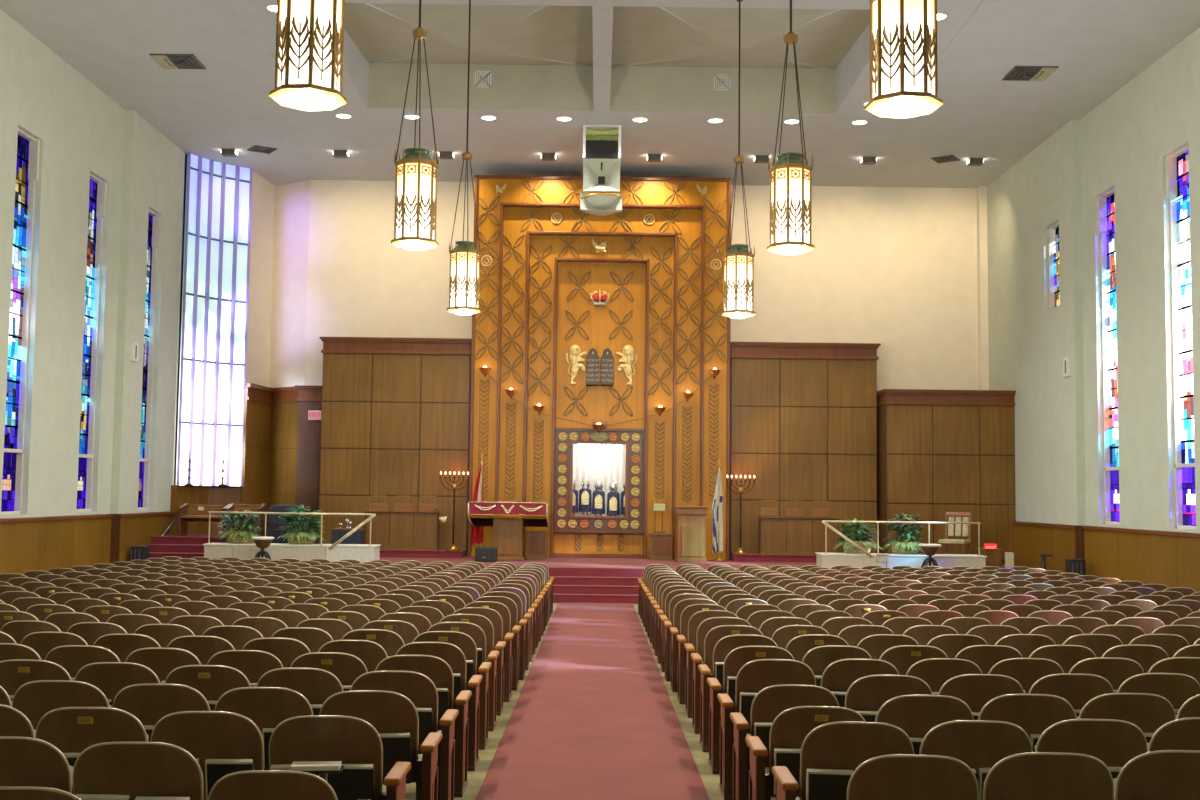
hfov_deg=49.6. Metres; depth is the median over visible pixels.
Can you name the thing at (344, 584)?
seat
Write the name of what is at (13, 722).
seat
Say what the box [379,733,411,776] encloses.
book
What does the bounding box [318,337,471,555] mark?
panelling
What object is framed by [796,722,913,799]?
seat
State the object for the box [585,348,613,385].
tablet
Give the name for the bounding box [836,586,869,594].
seat
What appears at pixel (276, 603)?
seat
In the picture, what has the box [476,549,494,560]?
grille
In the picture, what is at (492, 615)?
seat
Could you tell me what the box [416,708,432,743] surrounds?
book
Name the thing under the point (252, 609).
seat
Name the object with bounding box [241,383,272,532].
lining
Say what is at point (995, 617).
seat
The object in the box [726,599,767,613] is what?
seat
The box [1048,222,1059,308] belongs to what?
window
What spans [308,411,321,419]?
exit sign
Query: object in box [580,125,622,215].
loudspeaker
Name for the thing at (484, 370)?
oil lamp
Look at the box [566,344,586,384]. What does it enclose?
relief
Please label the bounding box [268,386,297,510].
wall
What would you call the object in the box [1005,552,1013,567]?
post
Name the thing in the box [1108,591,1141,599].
seat
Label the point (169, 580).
seat
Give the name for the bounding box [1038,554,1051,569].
stand
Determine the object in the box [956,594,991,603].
seat
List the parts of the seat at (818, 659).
edge trim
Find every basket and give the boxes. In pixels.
[225,531,254,543]
[286,532,315,543]
[842,541,872,553]
[889,541,919,553]
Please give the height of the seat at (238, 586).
0.858 m
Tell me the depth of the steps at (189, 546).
26.77 m
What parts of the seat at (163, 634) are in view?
edge trim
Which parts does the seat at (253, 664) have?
edge trim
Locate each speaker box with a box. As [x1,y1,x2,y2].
[130,546,148,560]
[1065,559,1085,574]
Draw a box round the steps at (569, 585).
[548,569,643,603]
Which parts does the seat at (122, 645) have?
edge trim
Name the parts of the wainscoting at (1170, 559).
cap rail, cap rail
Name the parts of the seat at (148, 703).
edge trim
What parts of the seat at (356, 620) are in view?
edge trim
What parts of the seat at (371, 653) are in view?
edge trim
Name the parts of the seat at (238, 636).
edge trim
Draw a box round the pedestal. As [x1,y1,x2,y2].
[977,548,1002,567]
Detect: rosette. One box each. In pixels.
[481,255,491,266]
[551,213,561,223]
[643,214,654,224]
[710,259,721,269]
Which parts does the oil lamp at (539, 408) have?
lamp shade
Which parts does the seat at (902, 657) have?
edge trim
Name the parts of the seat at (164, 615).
edge trim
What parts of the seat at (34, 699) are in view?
edge trim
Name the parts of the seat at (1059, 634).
edge trim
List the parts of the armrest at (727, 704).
post, panel, armrest, post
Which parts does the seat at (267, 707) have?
edge trim, backrest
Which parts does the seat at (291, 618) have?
edge trim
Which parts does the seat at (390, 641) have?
edge trim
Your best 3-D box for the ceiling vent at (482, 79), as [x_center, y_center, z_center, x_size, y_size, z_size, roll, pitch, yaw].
[-2.295,-6.292,25.483,0.330,0.330,0.038,1,-4,0]
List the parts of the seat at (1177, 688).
edge trim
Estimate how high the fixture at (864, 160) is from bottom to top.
0.130 m
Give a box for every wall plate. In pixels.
[131,342,138,361]
[1063,357,1070,376]
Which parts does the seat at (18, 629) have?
edge trim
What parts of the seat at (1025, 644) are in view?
edge trim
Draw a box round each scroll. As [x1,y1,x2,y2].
[572,480,577,515]
[579,479,591,514]
[592,479,604,515]
[607,481,619,515]
[621,481,624,515]
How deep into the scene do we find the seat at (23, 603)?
12.49 m
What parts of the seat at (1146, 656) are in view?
edge trim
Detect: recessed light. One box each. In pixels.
[266,4,276,12]
[335,113,351,118]
[404,114,418,119]
[480,115,496,120]
[556,116,571,121]
[632,117,647,121]
[707,118,723,122]
[784,119,799,123]
[851,120,867,124]
[937,12,947,20]
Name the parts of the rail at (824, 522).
post, sloping rail, post, rail, post, post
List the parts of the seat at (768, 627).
edge trim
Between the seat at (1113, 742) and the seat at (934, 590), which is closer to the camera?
the seat at (1113, 742)
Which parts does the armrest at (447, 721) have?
post, armrest, panel, post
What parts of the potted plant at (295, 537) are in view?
stem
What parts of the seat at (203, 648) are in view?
edge trim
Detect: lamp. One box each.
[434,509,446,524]
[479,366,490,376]
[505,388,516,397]
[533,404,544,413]
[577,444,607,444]
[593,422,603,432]
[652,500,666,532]
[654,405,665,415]
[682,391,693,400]
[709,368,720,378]
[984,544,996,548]
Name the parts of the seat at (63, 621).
edge trim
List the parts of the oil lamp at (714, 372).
lamp shade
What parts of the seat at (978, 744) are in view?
edge trim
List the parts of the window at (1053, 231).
stained glass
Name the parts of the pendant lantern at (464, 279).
glass, glass, rod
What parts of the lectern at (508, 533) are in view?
door panel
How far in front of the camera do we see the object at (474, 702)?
8.74 m
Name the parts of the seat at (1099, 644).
edge trim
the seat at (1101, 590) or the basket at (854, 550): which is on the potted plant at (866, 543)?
the basket at (854, 550)
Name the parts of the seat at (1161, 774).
seat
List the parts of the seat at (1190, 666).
edge trim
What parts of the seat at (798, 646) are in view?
edge trim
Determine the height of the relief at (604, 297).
0.355 m
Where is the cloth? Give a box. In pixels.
[468,502,548,529]
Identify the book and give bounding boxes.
[63,753,80,793]
[75,794,130,799]
[135,797,191,799]
[143,725,154,741]
[205,759,253,799]
[208,700,216,710]
[262,728,274,768]
[270,764,319,776]
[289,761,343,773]
[310,704,322,714]
[326,764,374,799]
[342,685,351,690]
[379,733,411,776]
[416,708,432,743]
[436,688,448,720]
[453,673,460,701]
[466,660,473,686]
[477,648,481,672]
[715,662,723,689]
[727,676,735,705]
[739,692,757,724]
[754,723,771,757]
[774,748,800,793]
[806,769,853,799]
[815,675,821,686]
[831,691,846,706]
[856,711,877,721]
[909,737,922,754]
[972,712,979,719]
[978,768,990,799]
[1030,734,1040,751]
[1074,709,1081,716]
[1108,767,1122,799]
[1144,733,1153,742]
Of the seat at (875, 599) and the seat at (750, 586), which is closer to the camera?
the seat at (875, 599)
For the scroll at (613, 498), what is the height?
0.869 m
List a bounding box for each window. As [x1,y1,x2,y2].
[1,129,39,514]
[76,174,106,511]
[138,210,160,509]
[177,152,252,485]
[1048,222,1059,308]
[1097,189,1119,524]
[1166,145,1195,529]
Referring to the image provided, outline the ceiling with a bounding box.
[0,0,1199,187]
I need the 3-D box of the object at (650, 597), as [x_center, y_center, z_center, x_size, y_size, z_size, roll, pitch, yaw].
[0.694,2.963,17.561,0.072,0.588,0.370,1,-4,0]
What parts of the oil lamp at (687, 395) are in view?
lamp shade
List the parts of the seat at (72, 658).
edge trim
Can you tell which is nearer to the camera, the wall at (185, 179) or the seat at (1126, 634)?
the seat at (1126, 634)
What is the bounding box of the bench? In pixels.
[364,511,439,550]
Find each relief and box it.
[496,183,506,193]
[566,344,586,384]
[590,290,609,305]
[591,238,606,252]
[616,345,637,384]
[697,184,706,194]
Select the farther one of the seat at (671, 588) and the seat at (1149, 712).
the seat at (671, 588)
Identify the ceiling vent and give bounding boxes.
[150,54,205,68]
[247,145,276,153]
[474,71,491,87]
[714,74,730,90]
[930,155,959,163]
[1002,66,1058,80]
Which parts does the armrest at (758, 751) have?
post, panel, armrest, post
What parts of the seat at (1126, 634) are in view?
edge trim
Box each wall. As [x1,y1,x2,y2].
[0,9,186,518]
[174,153,187,484]
[241,171,309,492]
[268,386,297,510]
[305,180,988,390]
[729,342,880,558]
[876,389,1015,563]
[987,28,1199,532]
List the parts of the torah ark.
moulding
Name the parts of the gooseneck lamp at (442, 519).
lamp shade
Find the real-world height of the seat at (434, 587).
0.858 m
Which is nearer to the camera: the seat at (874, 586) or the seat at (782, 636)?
the seat at (782, 636)
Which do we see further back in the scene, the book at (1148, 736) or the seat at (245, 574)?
the seat at (245, 574)
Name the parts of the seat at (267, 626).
edge trim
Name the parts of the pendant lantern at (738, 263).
glass, glass, rod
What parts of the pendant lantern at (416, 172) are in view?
glass, glass, rod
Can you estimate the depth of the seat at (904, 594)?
15.41 m
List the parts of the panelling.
veneer panel, veneer panel, veneer panel, veneer panel, veneer panel, veneer panel, veneer panel, cornice, veneer panel, veneer panel, veneer panel, veneer panel, veneer panel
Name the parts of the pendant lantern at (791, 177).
glass, glass, rod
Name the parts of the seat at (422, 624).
edge trim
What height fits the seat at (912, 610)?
0.858 m
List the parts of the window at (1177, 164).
stained glass, stained glass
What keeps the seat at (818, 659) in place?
on the floor at (475, 778)
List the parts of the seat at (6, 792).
backrest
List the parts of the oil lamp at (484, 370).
lamp shade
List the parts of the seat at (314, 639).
edge trim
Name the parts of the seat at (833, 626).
edge trim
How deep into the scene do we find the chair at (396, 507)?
29.48 m
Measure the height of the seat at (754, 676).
0.859 m
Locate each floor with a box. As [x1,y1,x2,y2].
[380,549,465,557]
[380,556,1048,570]
[382,603,776,799]
[731,553,816,561]
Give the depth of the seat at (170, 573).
18.07 m
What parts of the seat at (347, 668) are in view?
edge trim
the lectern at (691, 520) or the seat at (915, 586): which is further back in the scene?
the lectern at (691, 520)
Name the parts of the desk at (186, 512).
panel, seat, backrest, cap rail, panel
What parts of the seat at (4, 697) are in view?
backrest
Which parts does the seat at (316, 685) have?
edge trim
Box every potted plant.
[216,510,264,543]
[276,504,325,543]
[833,517,882,553]
[883,513,926,553]
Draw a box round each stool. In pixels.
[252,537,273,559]
[919,544,940,567]
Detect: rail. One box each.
[161,516,177,535]
[207,511,375,549]
[821,520,980,557]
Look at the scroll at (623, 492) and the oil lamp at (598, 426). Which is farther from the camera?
the scroll at (623, 492)
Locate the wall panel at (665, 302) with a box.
[467,175,730,559]
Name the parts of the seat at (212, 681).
edge trim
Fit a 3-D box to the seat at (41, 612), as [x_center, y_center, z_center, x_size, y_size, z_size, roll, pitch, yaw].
[-4.945,2.263,11.748,0.542,0.859,0.340,1,-4,-4]
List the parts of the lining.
cornice, cornice, cornice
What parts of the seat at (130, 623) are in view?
edge trim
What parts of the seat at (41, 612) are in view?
edge trim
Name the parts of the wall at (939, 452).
veneer panel, veneer panel, veneer panel, cornice, veneer panel, veneer panel, veneer panel, veneer panel, veneer panel, veneer panel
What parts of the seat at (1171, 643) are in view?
edge trim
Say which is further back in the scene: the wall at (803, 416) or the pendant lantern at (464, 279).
the wall at (803, 416)
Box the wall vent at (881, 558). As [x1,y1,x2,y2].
[876,554,888,561]
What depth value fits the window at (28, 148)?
21.61 m
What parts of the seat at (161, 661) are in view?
edge trim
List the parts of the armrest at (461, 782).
post, armrest, panel, post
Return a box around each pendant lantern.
[269,0,346,110]
[391,0,438,250]
[447,0,480,314]
[721,0,755,318]
[766,0,814,254]
[865,0,942,118]
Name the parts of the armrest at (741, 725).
post, panel, armrest, post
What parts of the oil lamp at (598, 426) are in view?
lamp shade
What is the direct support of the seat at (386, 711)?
on the floor at (475, 778)
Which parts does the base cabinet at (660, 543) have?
door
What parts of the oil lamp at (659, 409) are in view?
lamp shade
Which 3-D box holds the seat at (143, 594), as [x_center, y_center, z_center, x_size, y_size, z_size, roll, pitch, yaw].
[-4.891,2.465,14.101,0.542,0.858,0.340,1,-4,-4]
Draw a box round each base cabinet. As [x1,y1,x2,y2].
[525,530,548,558]
[649,532,672,559]
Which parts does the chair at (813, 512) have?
crest rail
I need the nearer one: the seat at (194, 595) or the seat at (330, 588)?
the seat at (194, 595)
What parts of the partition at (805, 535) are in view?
panel, panel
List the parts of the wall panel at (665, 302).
braided stem, braided stem, braided stem, plinth moulding, frame moulding, panel, band panel, frame moulding, frame moulding, braided stem, braided stem, braided stem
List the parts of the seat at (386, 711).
leg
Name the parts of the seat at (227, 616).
edge trim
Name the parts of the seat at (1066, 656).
edge trim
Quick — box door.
[295,385,321,543]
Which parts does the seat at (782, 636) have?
edge trim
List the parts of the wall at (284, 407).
cornice, cornice, cornice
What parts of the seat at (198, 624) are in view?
edge trim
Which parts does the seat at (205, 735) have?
edge trim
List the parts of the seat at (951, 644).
edge trim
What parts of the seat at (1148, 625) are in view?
edge trim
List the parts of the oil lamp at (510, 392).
lamp shade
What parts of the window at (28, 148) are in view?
stained glass, stained glass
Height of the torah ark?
2.540 m
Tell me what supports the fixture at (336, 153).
attached to the ceiling
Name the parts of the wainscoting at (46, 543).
cap rail, cap rail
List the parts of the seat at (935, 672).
edge trim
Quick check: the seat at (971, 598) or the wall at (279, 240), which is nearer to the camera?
the seat at (971, 598)
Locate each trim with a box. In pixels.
[227,0,985,63]
[364,3,840,70]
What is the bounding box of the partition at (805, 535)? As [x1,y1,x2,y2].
[758,517,838,554]
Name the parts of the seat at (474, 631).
edge trim, backrest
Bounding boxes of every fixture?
[221,149,237,156]
[333,150,348,157]
[439,151,453,158]
[541,153,555,160]
[647,154,661,161]
[754,155,768,162]
[860,157,876,164]
[967,158,983,165]
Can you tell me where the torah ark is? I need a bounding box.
[553,421,644,533]
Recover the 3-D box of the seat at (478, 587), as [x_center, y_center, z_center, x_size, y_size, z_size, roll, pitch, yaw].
[-1.651,2.666,15.998,0.542,0.858,0.340,1,-4,-4]
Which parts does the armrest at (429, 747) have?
post, armrest, panel, post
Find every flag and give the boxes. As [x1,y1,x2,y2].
[471,451,483,557]
[711,459,725,561]
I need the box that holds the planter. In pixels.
[331,528,363,543]
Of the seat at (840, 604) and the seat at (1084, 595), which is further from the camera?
the seat at (1084, 595)
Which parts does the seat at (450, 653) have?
backrest, edge trim, leg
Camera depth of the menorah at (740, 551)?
28.88 m
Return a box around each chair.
[267,505,305,542]
[364,495,388,526]
[389,495,412,526]
[418,496,437,511]
[759,500,778,516]
[785,500,804,551]
[810,500,830,517]
[938,512,971,553]
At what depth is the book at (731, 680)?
8.73 m
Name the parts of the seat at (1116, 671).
edge trim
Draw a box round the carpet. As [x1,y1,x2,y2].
[476,602,709,799]
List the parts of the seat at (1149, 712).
edge trim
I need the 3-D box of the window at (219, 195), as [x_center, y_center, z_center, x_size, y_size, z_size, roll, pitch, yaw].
[-8.690,-1.772,29.437,0.426,7.410,1.731,-3,-6,44]
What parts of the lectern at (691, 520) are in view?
panel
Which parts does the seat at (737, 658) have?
leg, edge trim, backrest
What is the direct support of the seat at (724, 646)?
on the floor at (475, 778)
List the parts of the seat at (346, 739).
leg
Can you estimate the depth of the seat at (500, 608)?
12.69 m
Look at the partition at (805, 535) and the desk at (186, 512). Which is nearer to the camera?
the desk at (186, 512)
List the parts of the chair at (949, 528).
leg, post, seat, crest rail, leg, post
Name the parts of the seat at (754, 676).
leg, edge trim, backrest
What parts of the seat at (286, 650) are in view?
edge trim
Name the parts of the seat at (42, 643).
edge trim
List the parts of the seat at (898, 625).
edge trim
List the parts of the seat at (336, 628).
edge trim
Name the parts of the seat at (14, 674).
edge trim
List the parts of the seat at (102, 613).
edge trim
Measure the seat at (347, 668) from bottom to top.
0.859 m
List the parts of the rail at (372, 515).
post, rail, post, sloping rail, post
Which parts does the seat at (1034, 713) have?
edge trim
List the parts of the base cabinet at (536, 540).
door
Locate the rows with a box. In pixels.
[48,556,1143,599]
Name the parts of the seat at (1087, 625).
edge trim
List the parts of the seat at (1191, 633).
edge trim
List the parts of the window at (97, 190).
stained glass, stained glass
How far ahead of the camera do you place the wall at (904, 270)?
31.29 m
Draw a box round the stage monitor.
[475,547,496,561]
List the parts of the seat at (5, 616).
edge trim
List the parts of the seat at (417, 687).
edge trim, backrest, leg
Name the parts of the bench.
panel, panel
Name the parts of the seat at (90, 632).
edge trim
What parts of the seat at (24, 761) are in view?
seat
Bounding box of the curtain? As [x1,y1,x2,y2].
[572,444,625,515]
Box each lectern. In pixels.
[493,516,525,560]
[674,506,708,561]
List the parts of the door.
veneer panel, veneer panel, cornice, veneer panel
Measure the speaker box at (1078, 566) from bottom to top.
0.950 m
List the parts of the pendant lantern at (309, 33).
glass, glass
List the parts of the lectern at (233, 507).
panel, backrest, cap rail, panel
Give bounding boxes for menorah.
[440,472,468,550]
[726,475,754,553]
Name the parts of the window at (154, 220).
stained glass, stained glass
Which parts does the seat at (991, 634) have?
edge trim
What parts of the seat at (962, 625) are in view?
edge trim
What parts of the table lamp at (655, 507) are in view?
lamp shade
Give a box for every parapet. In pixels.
[203,543,380,562]
[815,552,986,567]
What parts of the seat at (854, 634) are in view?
edge trim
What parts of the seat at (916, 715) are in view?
edge trim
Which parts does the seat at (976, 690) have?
edge trim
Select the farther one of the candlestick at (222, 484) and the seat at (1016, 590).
the candlestick at (222, 484)
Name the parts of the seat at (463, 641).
edge trim, backrest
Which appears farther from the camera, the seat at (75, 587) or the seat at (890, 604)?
the seat at (75, 587)
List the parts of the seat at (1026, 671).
edge trim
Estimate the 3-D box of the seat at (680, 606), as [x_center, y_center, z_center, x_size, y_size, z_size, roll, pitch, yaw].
[1.010,2.490,13.563,0.542,0.858,0.340,0,-4,3]
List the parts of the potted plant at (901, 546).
stem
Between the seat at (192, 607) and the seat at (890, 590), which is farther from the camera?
the seat at (890, 590)
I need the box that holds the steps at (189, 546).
[144,533,266,558]
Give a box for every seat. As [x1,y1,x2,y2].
[0,573,26,581]
[0,581,12,585]
[0,586,25,593]
[0,591,39,604]
[0,603,18,610]
[0,611,38,630]
[0,631,16,643]
[0,643,40,660]
[0,659,71,694]
[0,686,11,706]
[0,704,35,737]
[0,736,73,793]
[0,786,81,799]
[1,620,60,643]
[7,577,40,586]
[11,597,55,611]
[12,680,111,729]
[20,582,56,591]
[21,632,87,659]
[23,571,51,577]
[26,604,74,620]
[33,587,72,597]
[35,574,66,582]
[35,707,148,752]
[45,612,98,631]
[45,645,119,676]
[47,592,89,604]
[49,578,82,586]
[61,571,90,578]
[64,583,100,592]
[64,598,108,612]
[67,622,127,645]
[72,742,203,799]
[74,662,159,700]
[75,575,106,582]
[81,588,118,598]
[83,605,132,621]
[91,579,123,587]
[93,634,160,661]
[98,593,139,605]
[100,572,128,578]
[106,614,160,633]
[109,583,144,593]
[112,684,209,724]
[116,576,146,583]
[118,600,162,613]
[125,648,200,683]
[128,589,166,599]
[133,580,166,588]
[134,624,194,647]
[138,573,167,579]
[140,607,189,623]
[149,594,190,606]
[150,711,263,799]
[154,584,189,594]
[156,577,187,584]
[158,570,185,576]
[164,665,250,701]
[167,636,234,664]
[169,615,223,635]
[172,601,216,614]
[176,574,206,580]
[176,581,210,589]
[176,590,214,600]
[195,571,223,576]
[197,577,228,584]
[199,585,235,594]
[199,608,248,625]
[200,595,241,607]
[202,625,263,649]
[207,650,283,682]
[208,770,337,799]
[214,687,312,769]
[216,574,244,581]
[220,582,253,590]
[224,591,263,601]
[227,602,272,616]
[232,617,287,637]
[233,572,259,577]
[238,578,269,586]
[242,638,310,667]
[245,586,281,596]
[252,597,293,609]
[256,575,285,582]
[256,668,342,703]
[258,610,308,627]
[264,583,297,591]
[269,715,385,799]
[271,572,298,578]
[271,627,333,652]
[273,592,312,603]
[279,579,311,587]
[282,603,328,618]
[290,652,367,685]
[291,587,328,597]
[295,576,325,583]
[296,619,352,639]
[304,598,346,610]
[308,573,337,580]
[308,583,342,593]
[317,611,369,629]
[318,640,387,671]
[319,690,421,799]
[322,593,362,604]
[323,580,354,588]
[335,577,365,585]
[338,588,376,599]
[339,605,385,621]
[341,629,404,656]
[346,574,376,581]
[350,671,440,799]
[352,584,387,594]
[356,599,400,613]
[361,620,418,643]
[365,581,398,590]
[373,594,413,607]
[375,577,406,586]
[375,655,456,797]
[378,612,431,633]
[385,575,415,583]
[385,589,424,601]
[396,585,433,597]
[396,606,443,624]
[396,642,468,739]
[407,582,441,593]
[410,600,454,616]
[413,631,479,699]
[416,578,448,589]
[423,595,465,610]
[425,575,455,585]
[427,622,488,682]
[433,590,473,604]
[439,614,493,661]
[442,586,479,600]
[449,582,485,596]
[453,607,504,701]
[457,579,490,592]
[464,576,495,588]
[464,601,512,690]
[474,596,519,644]
[481,591,521,625]
[487,587,525,618]
[493,583,529,612]
[497,580,532,607]
[502,577,535,602]
[656,579,688,604]
[659,582,693,609]
[662,585,698,614]
[665,589,703,620]
[669,594,710,626]
[670,598,717,681]
[677,604,726,691]
[685,610,737,704]
[696,579,728,590]
[696,617,750,663]
[701,582,734,595]
[704,625,763,677]
[706,586,741,598]
[709,634,777,702]
[711,589,748,603]
[718,594,757,607]
[719,646,793,774]
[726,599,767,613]
[731,659,815,799]
[736,579,767,588]
[736,604,780,620]
[742,582,775,593]
[746,684,838,799]
[747,610,794,628]
[750,586,784,597]
[758,590,794,601]
[759,617,811,637]
[765,706,865,799]
[767,594,805,605]
[771,625,828,648]
[776,579,806,588]
[777,599,817,611]
[784,582,815,591]
[786,634,848,661]
[790,604,833,618]
[793,586,826,595]
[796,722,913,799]
[802,645,871,675]
[803,590,838,600]
[805,610,851,626]
[815,579,844,587]
[815,594,852,605]
[821,617,872,635]
[821,659,898,691]
[825,583,855,590]
[828,599,867,610]
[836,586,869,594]
[838,625,893,646]
[844,604,886,617]
[845,675,932,710]
[847,754,978,799]
[848,590,883,599]
[854,580,883,586]
[857,634,918,658]
[862,594,899,604]
[862,610,907,625]
[866,583,895,590]
[875,695,973,738]
[878,599,917,610]
[879,586,910,594]
[879,645,947,674]
[882,617,932,634]
[892,580,920,586]
[893,590,926,598]
[897,604,938,616]
[903,625,957,644]
[906,583,935,590]
[906,658,981,691]
[909,594,945,604]
[918,610,963,624]
[919,720,1032,781]
[921,586,952,594]
[926,634,987,657]
[927,599,965,609]
[931,580,958,586]
[937,590,970,598]
[938,674,1023,711]
[942,617,991,633]
[946,583,975,589]
[948,604,990,616]
[955,645,1022,673]
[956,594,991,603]
[962,586,993,594]
[967,625,1021,644]
[969,580,995,586]
[973,610,1018,624]
[976,599,1014,609]
[978,694,1075,737]
[981,590,1014,598]
[983,752,1113,799]
[985,583,1014,589]
[988,658,1063,693]
[995,634,1055,657]
[1000,617,1049,633]
[1001,595,1036,604]
[1001,604,1042,616]
[1003,587,1035,594]
[1023,590,1057,598]
[1024,583,1053,590]
[1024,599,1062,610]
[1027,610,1072,624]
[1028,673,1113,709]
[1029,625,1083,644]
[1029,645,1095,672]
[1035,719,1147,766]
[1044,587,1075,594]
[1046,595,1082,604]
[1051,604,1092,616]
[1058,617,1107,633]
[1062,583,1091,590]
[1062,634,1122,657]
[1066,591,1099,599]
[1069,657,1143,689]
[1072,599,1109,610]
[1076,693,1175,732]
[1081,610,1126,624]
[1084,587,1115,594]
[1091,595,1126,604]
[1091,625,1144,644]
[1101,584,1130,590]
[1101,605,1142,617]
[1102,644,1168,672]
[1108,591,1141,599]
[1113,750,1199,799]
[1115,617,1164,633]
[1117,673,1199,708]
[1118,599,1156,611]
[1124,587,1155,595]
[1129,634,1188,657]
[1134,610,1179,624]
[1135,595,1170,605]
[1139,584,1167,591]
[1147,717,1199,751]
[1148,657,1199,683]
[1150,591,1183,600]
[1150,605,1191,617]
[1151,625,1199,644]
[1163,587,1194,595]
[1164,600,1199,611]
[1171,617,1199,626]
[1173,644,1199,656]
[1176,694,1199,718]
[1178,595,1199,601]
[1186,611,1199,616]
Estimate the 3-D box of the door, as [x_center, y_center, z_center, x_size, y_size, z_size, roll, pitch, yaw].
[-6.740,1.622,30.727,0.990,3.913,0.340,1,-4,0]
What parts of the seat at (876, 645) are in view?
edge trim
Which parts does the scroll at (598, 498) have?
crown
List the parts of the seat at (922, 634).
edge trim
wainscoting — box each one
[0,511,176,574]
[1012,521,1199,591]
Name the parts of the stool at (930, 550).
seat frame, seat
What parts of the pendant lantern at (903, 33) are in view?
glass, glass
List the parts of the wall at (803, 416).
veneer panel, veneer panel, veneer panel, veneer panel, veneer panel, veneer panel, veneer panel, veneer panel, cornice, veneer panel, veneer panel, veneer panel, veneer panel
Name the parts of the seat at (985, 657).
edge trim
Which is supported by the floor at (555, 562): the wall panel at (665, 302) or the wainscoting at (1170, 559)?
the wall panel at (665, 302)
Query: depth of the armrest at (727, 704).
7.95 m
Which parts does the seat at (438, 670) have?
backrest, edge trim, leg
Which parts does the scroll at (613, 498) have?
crown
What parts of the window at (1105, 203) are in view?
stained glass, stained glass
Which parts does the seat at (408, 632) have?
edge trim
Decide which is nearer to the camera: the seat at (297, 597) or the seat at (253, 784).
the seat at (253, 784)
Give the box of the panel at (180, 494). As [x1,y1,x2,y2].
[170,485,240,533]
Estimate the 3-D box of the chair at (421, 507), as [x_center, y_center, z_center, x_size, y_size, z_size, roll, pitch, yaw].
[-3.903,2.730,29.267,0.500,1.254,0.512,1,-4,0]
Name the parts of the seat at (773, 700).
leg, edge trim, backrest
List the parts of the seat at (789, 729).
leg, edge trim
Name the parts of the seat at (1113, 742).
edge trim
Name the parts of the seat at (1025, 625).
edge trim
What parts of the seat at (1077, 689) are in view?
edge trim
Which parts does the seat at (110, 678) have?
edge trim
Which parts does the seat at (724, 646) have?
edge trim, backrest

